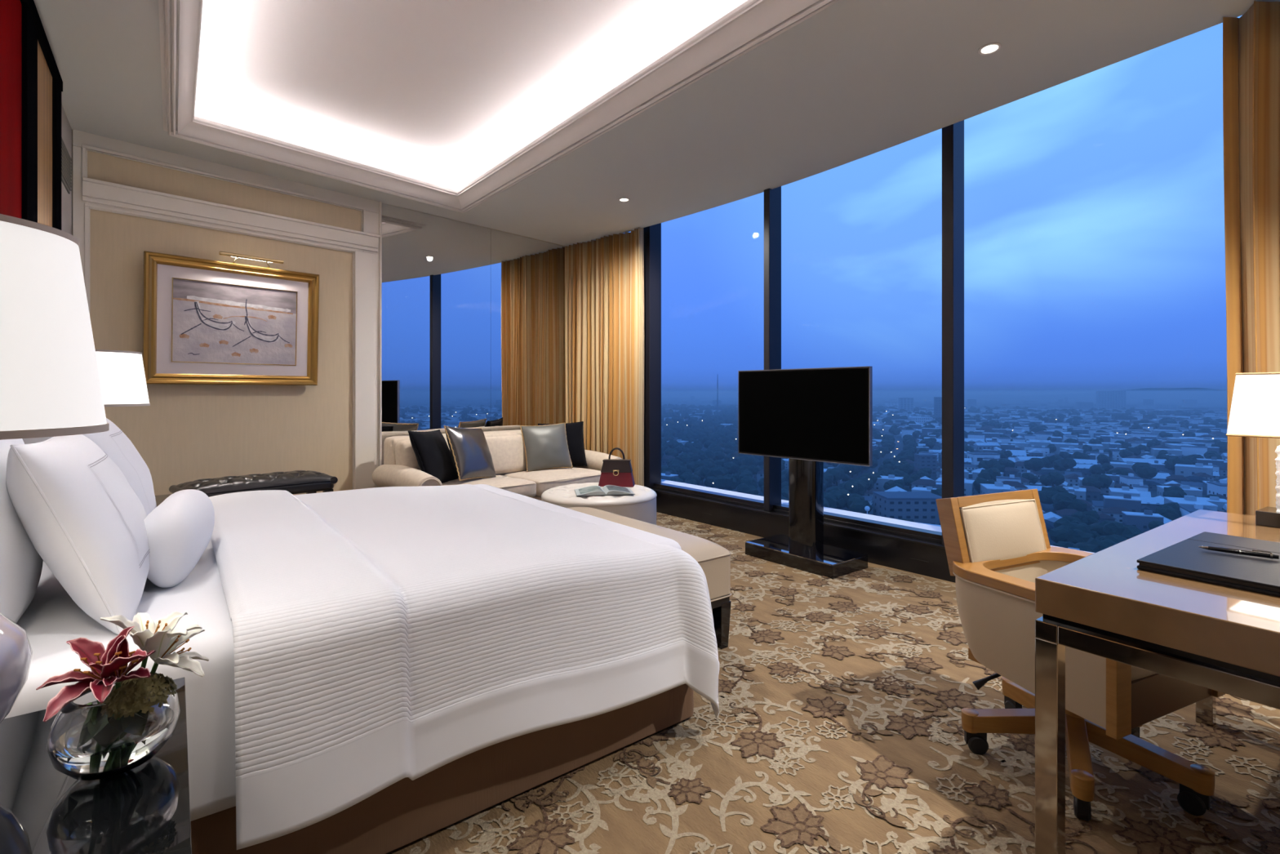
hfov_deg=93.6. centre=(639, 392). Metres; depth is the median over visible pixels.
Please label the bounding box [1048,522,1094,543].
tree
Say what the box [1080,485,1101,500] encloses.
house
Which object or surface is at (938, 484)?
house
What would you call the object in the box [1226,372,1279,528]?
desk lamp
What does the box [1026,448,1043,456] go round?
house
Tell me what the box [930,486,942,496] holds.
tree
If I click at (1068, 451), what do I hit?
house
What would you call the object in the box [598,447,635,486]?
handbag
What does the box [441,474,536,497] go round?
seat cushion
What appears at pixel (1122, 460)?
building
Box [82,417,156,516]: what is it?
pillow
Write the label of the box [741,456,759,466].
tree
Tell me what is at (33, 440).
pillow
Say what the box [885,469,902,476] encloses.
tree
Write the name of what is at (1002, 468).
tree
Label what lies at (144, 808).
bedside table
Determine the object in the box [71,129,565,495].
wall
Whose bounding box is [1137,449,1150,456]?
house
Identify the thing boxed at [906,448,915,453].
tree
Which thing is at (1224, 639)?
desk
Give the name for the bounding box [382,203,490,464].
mirror panel
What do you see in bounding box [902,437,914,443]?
tree
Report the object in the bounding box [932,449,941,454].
house
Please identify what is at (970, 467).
house
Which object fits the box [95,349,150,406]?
table lamp
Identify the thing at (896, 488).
house
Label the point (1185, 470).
house
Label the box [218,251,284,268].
picture light
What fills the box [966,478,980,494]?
house
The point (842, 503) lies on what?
tree
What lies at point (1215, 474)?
house
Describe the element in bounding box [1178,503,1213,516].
house
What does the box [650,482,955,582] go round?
window sill
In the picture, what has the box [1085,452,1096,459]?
house
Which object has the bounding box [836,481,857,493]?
tree
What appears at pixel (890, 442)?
tree
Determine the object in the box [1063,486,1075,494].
house
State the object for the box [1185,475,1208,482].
house
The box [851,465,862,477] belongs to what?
tree
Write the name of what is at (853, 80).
ceiling
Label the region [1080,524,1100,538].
tree
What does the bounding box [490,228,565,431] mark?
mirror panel
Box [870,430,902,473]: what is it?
road
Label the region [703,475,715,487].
tree
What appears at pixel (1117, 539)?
tree
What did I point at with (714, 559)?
bench
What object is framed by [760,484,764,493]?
tree
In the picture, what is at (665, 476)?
house
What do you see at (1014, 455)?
house
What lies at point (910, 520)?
tree
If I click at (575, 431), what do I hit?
throw cushion
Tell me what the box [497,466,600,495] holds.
seat cushion
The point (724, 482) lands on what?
tree
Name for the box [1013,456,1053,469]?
building
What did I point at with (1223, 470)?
house
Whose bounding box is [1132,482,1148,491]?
house
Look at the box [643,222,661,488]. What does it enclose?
trim
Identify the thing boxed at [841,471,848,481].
tree
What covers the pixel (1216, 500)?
house
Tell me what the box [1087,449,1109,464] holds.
house
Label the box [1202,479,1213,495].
house
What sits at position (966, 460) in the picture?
house
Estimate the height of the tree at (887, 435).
14.613 m
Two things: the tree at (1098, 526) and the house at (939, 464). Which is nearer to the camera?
the tree at (1098, 526)
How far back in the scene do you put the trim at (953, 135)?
3.74 m
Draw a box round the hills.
[872,387,1226,401]
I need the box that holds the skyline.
[661,395,1226,411]
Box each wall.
[61,102,71,235]
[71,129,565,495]
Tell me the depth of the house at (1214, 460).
526.66 m
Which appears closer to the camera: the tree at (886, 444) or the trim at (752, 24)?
the trim at (752, 24)
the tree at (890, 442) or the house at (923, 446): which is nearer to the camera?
the house at (923, 446)
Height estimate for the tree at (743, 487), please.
13.398 m
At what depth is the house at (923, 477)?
458.97 m
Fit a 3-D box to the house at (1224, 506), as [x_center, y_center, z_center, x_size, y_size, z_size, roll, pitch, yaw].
[335.163,66.647,331.542,18.710,9.046,18.228,0,0,35]
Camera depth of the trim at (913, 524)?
4.54 m
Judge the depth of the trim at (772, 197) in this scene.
4.85 m
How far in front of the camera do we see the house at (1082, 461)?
552.14 m
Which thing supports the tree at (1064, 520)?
on the ground
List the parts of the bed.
mattress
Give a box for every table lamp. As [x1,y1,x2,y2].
[0,213,109,723]
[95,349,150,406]
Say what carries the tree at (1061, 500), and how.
on the ground
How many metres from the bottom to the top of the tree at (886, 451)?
11.331 m
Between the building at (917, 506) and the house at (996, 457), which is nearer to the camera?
the building at (917, 506)
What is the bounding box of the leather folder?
[1137,531,1279,596]
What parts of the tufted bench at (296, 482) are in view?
leg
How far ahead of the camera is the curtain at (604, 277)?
6.22 m
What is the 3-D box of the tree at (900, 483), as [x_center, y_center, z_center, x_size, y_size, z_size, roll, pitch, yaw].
[177.612,65.897,419.748,12.988,10.597,11.651,0,0,42]
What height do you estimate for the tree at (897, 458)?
13.156 m
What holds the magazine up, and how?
on the ottoman
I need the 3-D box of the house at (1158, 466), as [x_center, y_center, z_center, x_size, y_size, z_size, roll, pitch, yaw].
[439.497,64.823,511.843,8.638,12.694,15.087,0,0,29]
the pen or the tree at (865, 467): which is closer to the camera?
the pen
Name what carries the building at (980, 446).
on the ground
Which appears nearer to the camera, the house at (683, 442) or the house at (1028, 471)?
the house at (1028, 471)
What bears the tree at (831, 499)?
on the ground
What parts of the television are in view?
glass plate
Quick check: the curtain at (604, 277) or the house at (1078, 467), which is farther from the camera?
the house at (1078, 467)
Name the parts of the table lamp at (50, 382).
shade trim, lamp shade, shade trim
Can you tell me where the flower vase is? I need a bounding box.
[46,674,180,780]
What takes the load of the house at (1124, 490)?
on the ground
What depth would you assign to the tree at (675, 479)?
405.09 m
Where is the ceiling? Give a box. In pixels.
[33,0,1279,246]
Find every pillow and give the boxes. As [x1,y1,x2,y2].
[0,438,43,622]
[5,434,150,635]
[22,436,52,444]
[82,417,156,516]
[143,488,214,587]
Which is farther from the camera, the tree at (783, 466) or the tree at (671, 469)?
the tree at (783, 466)
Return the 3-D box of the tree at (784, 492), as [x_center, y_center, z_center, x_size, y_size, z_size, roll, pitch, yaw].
[89.788,64.612,361.948,14.154,13.179,12.912,0,0,7]
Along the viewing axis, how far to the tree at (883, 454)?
632.03 m
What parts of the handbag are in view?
handle, frame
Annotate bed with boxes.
[4,484,693,853]
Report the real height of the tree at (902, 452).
12.898 m
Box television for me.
[737,366,872,578]
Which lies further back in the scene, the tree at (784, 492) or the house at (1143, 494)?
the house at (1143, 494)
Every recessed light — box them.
[617,197,630,202]
[977,42,1001,55]
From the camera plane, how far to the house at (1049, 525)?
303.10 m
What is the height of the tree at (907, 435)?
13.958 m
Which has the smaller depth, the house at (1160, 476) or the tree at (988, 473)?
the tree at (988, 473)
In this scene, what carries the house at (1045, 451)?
on the ground
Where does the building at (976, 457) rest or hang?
on the ground
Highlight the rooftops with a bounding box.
[663,405,1226,458]
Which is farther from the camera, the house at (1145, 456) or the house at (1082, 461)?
the house at (1145, 456)
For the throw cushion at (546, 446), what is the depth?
5.60 m
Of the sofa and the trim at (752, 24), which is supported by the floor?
the sofa
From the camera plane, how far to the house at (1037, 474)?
478.36 m
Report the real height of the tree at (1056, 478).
14.428 m
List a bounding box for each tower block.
[897,397,913,412]
[933,396,942,417]
[1096,391,1112,408]
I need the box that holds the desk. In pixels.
[1035,509,1279,853]
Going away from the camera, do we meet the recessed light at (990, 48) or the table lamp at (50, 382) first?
the table lamp at (50, 382)
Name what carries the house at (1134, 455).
on the ground
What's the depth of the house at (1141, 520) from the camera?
297.82 m
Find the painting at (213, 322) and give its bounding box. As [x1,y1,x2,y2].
[172,278,296,364]
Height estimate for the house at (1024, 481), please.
8.509 m
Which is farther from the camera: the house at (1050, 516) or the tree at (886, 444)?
the tree at (886, 444)
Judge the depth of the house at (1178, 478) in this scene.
454.46 m
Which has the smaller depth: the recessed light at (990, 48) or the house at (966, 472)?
the recessed light at (990, 48)
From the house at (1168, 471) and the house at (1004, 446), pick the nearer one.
the house at (1168, 471)
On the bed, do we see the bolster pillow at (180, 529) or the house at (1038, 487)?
the bolster pillow at (180, 529)
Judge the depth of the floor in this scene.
1.89 m
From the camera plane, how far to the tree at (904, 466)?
490.07 m
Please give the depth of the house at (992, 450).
641.28 m
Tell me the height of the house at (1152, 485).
6.008 m
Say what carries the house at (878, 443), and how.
on the ground
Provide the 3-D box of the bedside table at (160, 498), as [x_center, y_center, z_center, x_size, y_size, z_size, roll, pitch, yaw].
[-2.513,0.835,2.860,0.499,0.570,0.624,0,0,-38]
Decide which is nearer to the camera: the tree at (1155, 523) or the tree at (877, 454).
the tree at (1155, 523)
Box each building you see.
[872,491,942,524]
[884,402,898,406]
[908,417,932,423]
[914,453,937,475]
[966,452,1000,464]
[973,442,999,451]
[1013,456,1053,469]
[1119,457,1167,471]
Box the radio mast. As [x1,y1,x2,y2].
[716,385,718,412]
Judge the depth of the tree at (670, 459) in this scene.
554.37 m
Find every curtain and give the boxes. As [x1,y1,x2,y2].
[564,226,644,486]
[1222,0,1279,515]
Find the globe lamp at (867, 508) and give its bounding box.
[864,506,870,514]
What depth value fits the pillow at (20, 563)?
1.25 m
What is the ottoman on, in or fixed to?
on the floor
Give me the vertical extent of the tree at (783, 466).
12.502 m
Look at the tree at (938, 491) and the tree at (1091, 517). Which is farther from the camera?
the tree at (938, 491)
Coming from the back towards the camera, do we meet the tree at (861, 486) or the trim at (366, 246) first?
the tree at (861, 486)
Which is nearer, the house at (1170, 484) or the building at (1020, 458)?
the house at (1170, 484)
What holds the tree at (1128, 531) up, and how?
on the ground
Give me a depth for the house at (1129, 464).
519.26 m
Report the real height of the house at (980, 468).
7.087 m
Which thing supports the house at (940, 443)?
on the ground
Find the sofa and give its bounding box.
[372,429,622,500]
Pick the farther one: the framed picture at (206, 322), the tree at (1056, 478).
the tree at (1056, 478)
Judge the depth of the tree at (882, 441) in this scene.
752.39 m
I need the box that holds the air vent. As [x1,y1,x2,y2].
[61,137,71,194]
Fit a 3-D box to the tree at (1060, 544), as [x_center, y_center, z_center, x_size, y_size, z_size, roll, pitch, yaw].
[178.435,66.602,250.712,10.610,9.179,9.347,0,0,42]
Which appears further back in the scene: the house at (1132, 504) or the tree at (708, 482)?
the tree at (708, 482)
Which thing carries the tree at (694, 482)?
on the ground
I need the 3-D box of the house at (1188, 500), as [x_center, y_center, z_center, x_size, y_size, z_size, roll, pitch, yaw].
[307.402,64.847,336.248,17.104,12.646,22.448,0,0,27]
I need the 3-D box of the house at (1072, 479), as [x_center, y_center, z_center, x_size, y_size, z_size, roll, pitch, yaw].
[330.537,66.621,456.683,12.481,9.097,16.813,0,0,29]
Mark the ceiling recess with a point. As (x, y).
(442, 93)
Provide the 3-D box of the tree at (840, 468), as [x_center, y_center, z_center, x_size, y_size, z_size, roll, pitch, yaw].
[148.502,64.001,457.459,16.651,14.407,14.670,0,0,-44]
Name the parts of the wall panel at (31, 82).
frame, rail, frame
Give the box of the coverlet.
[208,484,719,849]
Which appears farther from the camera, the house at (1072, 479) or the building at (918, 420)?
the building at (918, 420)
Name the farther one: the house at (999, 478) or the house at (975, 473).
the house at (975, 473)
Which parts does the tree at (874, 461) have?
crown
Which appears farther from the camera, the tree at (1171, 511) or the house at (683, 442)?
the house at (683, 442)
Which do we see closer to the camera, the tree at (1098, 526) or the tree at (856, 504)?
the tree at (1098, 526)
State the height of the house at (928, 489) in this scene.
8.981 m
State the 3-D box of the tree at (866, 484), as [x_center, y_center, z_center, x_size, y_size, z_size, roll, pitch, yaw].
[146.594,64.945,406.474,14.389,12.510,12.702,0,0,45]
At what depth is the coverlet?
1.63 m
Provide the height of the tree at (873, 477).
13.484 m
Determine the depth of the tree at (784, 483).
405.49 m
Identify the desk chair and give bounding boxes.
[935,488,1226,821]
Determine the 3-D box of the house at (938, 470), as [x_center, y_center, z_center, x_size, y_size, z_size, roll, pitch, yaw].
[255.583,66.790,501.335,16.188,8.759,12.017,0,0,25]
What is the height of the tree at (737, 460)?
13.577 m
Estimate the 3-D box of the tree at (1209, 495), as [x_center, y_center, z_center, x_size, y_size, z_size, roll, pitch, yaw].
[349.294,66.590,364.178,9.371,9.204,10.638,0,0,11]
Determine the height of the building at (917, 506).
15.800 m
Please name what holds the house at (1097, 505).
on the ground
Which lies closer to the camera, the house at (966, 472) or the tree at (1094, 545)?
the tree at (1094, 545)
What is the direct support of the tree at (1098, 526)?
on the ground
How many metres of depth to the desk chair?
1.81 m
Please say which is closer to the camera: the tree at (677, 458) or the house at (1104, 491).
the house at (1104, 491)
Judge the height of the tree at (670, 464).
12.532 m
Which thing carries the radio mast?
on the ground
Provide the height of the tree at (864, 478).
12.960 m
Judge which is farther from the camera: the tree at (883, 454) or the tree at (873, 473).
the tree at (883, 454)
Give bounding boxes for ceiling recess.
[194,0,747,191]
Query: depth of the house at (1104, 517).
317.26 m
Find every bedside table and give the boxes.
[0,676,191,853]
[155,493,171,506]
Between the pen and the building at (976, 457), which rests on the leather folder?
the pen
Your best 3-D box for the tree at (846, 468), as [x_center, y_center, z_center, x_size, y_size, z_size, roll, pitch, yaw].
[167.236,63.853,484.240,16.993,14.702,14.971,0,0,-27]
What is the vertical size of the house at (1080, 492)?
9.195 m
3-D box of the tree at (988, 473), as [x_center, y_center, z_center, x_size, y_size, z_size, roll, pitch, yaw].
[263.875,63.936,453.104,16.802,14.537,14.802,0,0,-44]
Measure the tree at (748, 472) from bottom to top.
10.309 m
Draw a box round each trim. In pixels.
[72,129,382,489]
[158,0,839,213]
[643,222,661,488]
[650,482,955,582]
[661,479,1094,553]
[764,186,781,511]
[942,120,964,545]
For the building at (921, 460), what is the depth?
517.87 m
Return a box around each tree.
[661,466,676,474]
[666,457,675,465]
[667,460,679,466]
[668,477,683,482]
[675,454,681,461]
[679,471,692,481]
[684,474,700,485]
[684,479,697,484]
[693,466,710,484]
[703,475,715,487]
[712,475,737,489]
[732,454,749,466]
[736,483,759,494]
[740,470,752,477]
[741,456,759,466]
[758,457,764,466]
[758,477,764,487]
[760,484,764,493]
[781,462,785,471]
[781,470,788,483]
[781,480,788,488]
[781,488,788,498]
[781,493,788,500]
[823,492,836,508]
[823,497,829,507]
[825,468,840,487]
[826,466,844,485]
[826,485,847,508]
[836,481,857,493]
[838,463,856,479]
[839,488,864,511]
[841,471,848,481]
[847,479,865,495]
[847,497,872,514]
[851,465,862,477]
[853,476,871,495]
[853,479,867,492]
[858,472,877,490]
[861,466,870,472]
[865,458,877,470]
[871,471,885,475]
[872,449,881,459]
[876,447,888,457]
[877,449,885,459]
[877,463,893,471]
[877,468,889,472]
[880,437,891,444]
[882,442,894,449]
[882,458,897,470]
[883,434,894,439]
[883,479,905,489]
[884,440,895,445]
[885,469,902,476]
[890,455,906,461]
[892,460,914,474]
[897,449,909,455]
[899,517,914,521]
[900,474,919,488]
[902,434,915,438]
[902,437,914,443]
[902,444,916,452]
[906,440,917,444]
[906,442,916,447]
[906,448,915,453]
[915,469,930,478]
[919,467,932,474]
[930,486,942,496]
[973,477,996,492]
[977,466,1000,480]
[990,464,1004,472]
[1021,472,1038,484]
[1037,485,1069,511]
[1039,471,1064,487]
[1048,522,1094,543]
[1051,492,1087,512]
[1053,515,1086,528]
[1053,540,1075,547]
[1071,510,1100,524]
[1071,537,1116,552]
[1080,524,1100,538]
[1082,473,1112,494]
[1089,520,1111,535]
[1095,533,1128,543]
[1102,520,1143,538]
[1147,520,1164,529]
[1155,502,1181,520]
[1162,485,1186,497]
[1204,493,1226,499]
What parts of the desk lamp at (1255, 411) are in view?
shade trim, lamp shade, shade trim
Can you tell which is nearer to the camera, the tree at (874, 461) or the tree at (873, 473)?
the tree at (873, 473)
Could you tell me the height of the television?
1.328 m
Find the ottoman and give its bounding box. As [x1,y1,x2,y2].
[541,482,657,524]
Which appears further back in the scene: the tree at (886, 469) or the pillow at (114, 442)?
the tree at (886, 469)
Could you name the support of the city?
on the ground
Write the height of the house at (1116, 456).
11.512 m
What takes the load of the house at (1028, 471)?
on the ground
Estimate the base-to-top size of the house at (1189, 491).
10.733 m
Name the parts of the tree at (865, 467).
crown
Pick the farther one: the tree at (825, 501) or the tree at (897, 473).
the tree at (897, 473)
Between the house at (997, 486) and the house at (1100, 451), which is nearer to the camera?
the house at (997, 486)
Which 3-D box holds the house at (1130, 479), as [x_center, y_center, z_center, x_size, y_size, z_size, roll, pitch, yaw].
[356.428,65.258,436.197,9.274,11.824,14.848,0,0,20]
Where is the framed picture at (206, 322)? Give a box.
[142,250,319,385]
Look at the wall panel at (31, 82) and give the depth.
2.36 m
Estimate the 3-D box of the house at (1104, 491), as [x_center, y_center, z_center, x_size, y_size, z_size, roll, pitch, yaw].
[325.103,65.676,428.657,19.505,10.988,14.862,0,0,32]
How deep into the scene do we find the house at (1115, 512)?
328.05 m
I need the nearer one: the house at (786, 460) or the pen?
the pen
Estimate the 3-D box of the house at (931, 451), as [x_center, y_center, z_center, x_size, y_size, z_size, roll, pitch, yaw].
[290.759,64.767,605.504,16.083,12.807,10.045,0,0,43]
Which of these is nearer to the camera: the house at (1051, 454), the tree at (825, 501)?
the tree at (825, 501)
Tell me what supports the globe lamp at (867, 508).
on the ground
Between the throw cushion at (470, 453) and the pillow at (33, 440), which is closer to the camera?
the pillow at (33, 440)
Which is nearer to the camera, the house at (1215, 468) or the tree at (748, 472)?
the tree at (748, 472)
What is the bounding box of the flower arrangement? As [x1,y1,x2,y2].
[35,611,208,722]
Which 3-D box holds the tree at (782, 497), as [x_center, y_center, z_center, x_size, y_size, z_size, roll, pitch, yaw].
[81.540,65.234,352.597,12.812,11.928,11.687,0,0,27]
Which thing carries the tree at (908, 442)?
on the ground
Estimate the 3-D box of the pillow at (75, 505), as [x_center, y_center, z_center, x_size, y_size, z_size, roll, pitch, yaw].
[-1.391,0.314,1.522,0.250,0.422,0.733,0,0,-38]
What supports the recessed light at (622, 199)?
in the ceiling
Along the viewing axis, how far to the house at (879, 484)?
434.60 m
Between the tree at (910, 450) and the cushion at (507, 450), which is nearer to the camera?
the cushion at (507, 450)
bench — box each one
[168,470,337,497]
[567,506,732,648]
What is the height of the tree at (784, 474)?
13.807 m
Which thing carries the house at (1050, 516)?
on the ground
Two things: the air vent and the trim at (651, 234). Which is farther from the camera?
the trim at (651, 234)
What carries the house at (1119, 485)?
on the ground
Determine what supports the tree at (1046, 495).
on the ground
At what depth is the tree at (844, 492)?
349.55 m
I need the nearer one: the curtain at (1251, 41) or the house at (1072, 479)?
the curtain at (1251, 41)
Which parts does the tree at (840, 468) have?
crown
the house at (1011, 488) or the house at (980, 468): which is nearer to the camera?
the house at (1011, 488)
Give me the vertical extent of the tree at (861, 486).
13.799 m
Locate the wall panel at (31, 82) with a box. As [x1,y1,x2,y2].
[0,0,62,230]
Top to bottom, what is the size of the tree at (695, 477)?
12.572 m
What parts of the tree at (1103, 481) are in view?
crown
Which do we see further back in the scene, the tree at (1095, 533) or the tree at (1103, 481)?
the tree at (1103, 481)
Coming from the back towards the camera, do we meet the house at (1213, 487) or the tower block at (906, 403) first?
the tower block at (906, 403)
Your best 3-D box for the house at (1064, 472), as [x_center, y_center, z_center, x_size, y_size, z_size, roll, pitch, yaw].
[359.109,68.558,499.098,11.500,5.224,11.425,0,0,27]
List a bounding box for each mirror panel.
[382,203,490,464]
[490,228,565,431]
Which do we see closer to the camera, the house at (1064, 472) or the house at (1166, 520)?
the house at (1166, 520)
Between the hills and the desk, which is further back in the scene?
the hills
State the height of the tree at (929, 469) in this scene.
10.138 m
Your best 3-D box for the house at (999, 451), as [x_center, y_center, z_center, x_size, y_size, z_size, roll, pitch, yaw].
[410.503,67.450,697.052,14.993,7.441,15.389,0,0,37]
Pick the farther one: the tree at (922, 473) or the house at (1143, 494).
the tree at (922, 473)
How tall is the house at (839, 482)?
12.523 m
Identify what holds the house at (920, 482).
on the ground
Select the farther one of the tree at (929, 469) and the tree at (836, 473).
the tree at (929, 469)
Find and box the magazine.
[574,484,635,496]
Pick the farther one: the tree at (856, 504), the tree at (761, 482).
the tree at (761, 482)
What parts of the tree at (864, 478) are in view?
crown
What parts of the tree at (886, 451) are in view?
crown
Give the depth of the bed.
1.48 m
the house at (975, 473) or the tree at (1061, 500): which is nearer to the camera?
the tree at (1061, 500)
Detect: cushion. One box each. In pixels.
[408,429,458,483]
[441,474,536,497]
[444,425,496,480]
[484,432,526,474]
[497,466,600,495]
[520,422,573,471]
[537,421,586,466]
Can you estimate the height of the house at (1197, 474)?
7.265 m
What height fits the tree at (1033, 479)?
10.090 m
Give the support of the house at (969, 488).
on the ground
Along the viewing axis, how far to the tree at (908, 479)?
441.23 m
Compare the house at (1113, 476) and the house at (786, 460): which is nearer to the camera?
the house at (1113, 476)
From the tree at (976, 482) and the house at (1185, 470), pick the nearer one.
the tree at (976, 482)
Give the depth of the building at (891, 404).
2788.64 m
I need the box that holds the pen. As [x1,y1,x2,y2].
[1198,546,1279,559]
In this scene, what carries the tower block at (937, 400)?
on the ground
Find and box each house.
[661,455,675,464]
[661,471,678,479]
[666,439,688,444]
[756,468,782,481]
[782,458,788,469]
[823,466,843,485]
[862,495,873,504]
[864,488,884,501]
[871,474,903,490]
[875,441,881,446]
[884,485,906,491]
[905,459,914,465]
[910,478,935,488]
[911,486,937,492]
[915,445,928,453]
[919,449,938,462]
[920,475,932,479]
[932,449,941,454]
[935,466,942,477]
[935,477,974,496]
[935,482,942,488]
[937,462,942,468]
[938,442,942,449]
[940,468,968,478]
[964,457,971,464]
[964,463,977,470]
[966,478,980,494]
[968,467,985,474]
[972,470,1003,479]
[979,481,1017,494]
[982,448,998,453]
[982,455,1004,460]
[993,446,1002,453]
[995,474,1021,483]
[1000,442,1015,451]
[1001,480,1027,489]
[1001,486,1019,492]
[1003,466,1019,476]
[1005,449,1026,453]
[1008,457,1015,461]
[1010,452,1026,457]
[1014,461,1027,472]
[1014,475,1030,485]
[1021,470,1035,484]
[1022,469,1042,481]
[1024,444,1034,453]
[1024,484,1049,490]
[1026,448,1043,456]
[1032,445,1049,456]
[1035,480,1067,487]
[1043,511,1062,522]
[1044,519,1054,533]
[1046,453,1056,456]
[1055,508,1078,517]
[1059,446,1083,453]
[1059,449,1073,458]
[1062,485,1085,500]
[1063,471,1082,475]
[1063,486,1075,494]
[1064,473,1084,486]
[1070,463,1093,471]
[1073,458,1097,465]
[1076,470,1093,476]
[1078,476,1114,493]
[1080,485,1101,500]
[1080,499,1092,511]
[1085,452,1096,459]
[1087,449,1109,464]
[1091,500,1103,511]
[1097,511,1116,522]
[1100,506,1132,523]
[1101,472,1119,484]
[1102,493,1142,512]
[1108,486,1140,496]
[1109,447,1119,453]
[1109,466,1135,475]
[1110,461,1137,475]
[1112,450,1121,460]
[1114,482,1133,488]
[1119,473,1143,487]
[1121,509,1164,532]
[1123,454,1144,458]
[1131,496,1164,511]
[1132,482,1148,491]
[1136,472,1170,482]
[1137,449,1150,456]
[1137,490,1151,497]
[1140,454,1155,458]
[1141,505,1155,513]
[1142,480,1161,489]
[1145,479,1165,484]
[1147,460,1164,471]
[1156,484,1202,497]
[1161,483,1181,486]
[1163,495,1217,511]
[1163,516,1172,524]
[1164,480,1182,484]
[1165,475,1188,484]
[1167,469,1174,474]
[1174,462,1213,476]
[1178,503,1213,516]
[1181,480,1202,490]
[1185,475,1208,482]
[1191,472,1213,481]
[1196,456,1224,467]
[1196,496,1226,511]
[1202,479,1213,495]
[1203,462,1219,476]
[1206,479,1226,497]
[1213,471,1219,479]
[1219,466,1226,476]
[1222,503,1226,512]
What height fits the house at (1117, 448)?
10.566 m
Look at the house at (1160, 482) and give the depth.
451.47 m
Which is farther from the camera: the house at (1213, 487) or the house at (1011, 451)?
the house at (1011, 451)
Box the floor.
[386,511,1279,853]
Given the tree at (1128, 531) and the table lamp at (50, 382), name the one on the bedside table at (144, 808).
the table lamp at (50, 382)
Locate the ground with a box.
[661,396,1226,545]
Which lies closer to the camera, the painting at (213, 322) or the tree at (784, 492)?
the painting at (213, 322)
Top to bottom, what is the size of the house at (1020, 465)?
9.441 m
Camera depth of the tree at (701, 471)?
460.82 m
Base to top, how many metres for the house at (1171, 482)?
6.573 m
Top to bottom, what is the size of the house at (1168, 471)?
8.274 m
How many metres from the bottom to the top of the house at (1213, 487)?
14.138 m
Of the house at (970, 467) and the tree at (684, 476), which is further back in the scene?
the house at (970, 467)
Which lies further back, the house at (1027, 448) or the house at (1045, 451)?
the house at (1027, 448)
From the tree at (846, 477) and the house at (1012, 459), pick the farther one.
the house at (1012, 459)
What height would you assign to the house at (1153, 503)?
7.935 m
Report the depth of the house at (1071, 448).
647.49 m
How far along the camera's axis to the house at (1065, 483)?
443.17 m
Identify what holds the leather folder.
on the desk
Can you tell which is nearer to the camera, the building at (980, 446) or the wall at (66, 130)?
the wall at (66, 130)
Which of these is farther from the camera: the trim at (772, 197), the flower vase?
the trim at (772, 197)
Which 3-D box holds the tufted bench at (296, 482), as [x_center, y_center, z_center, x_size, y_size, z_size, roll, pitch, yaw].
[-2.634,0.870,4.140,0.380,0.600,0.912,0,0,42]
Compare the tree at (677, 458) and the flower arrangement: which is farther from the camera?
the tree at (677, 458)
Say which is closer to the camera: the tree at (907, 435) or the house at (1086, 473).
the house at (1086, 473)
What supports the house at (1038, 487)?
on the ground
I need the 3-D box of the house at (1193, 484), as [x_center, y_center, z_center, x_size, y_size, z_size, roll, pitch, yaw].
[404.063,68.303,439.344,12.625,5.734,12.543,0,0,41]
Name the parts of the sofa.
arm, backrest, arm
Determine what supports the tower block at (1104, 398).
on the ground
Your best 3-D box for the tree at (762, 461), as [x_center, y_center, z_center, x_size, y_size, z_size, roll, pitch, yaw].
[114.379,65.558,551.073,12.972,11.278,11.451,0,0,12]
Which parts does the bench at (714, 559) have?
seat, black rail, leg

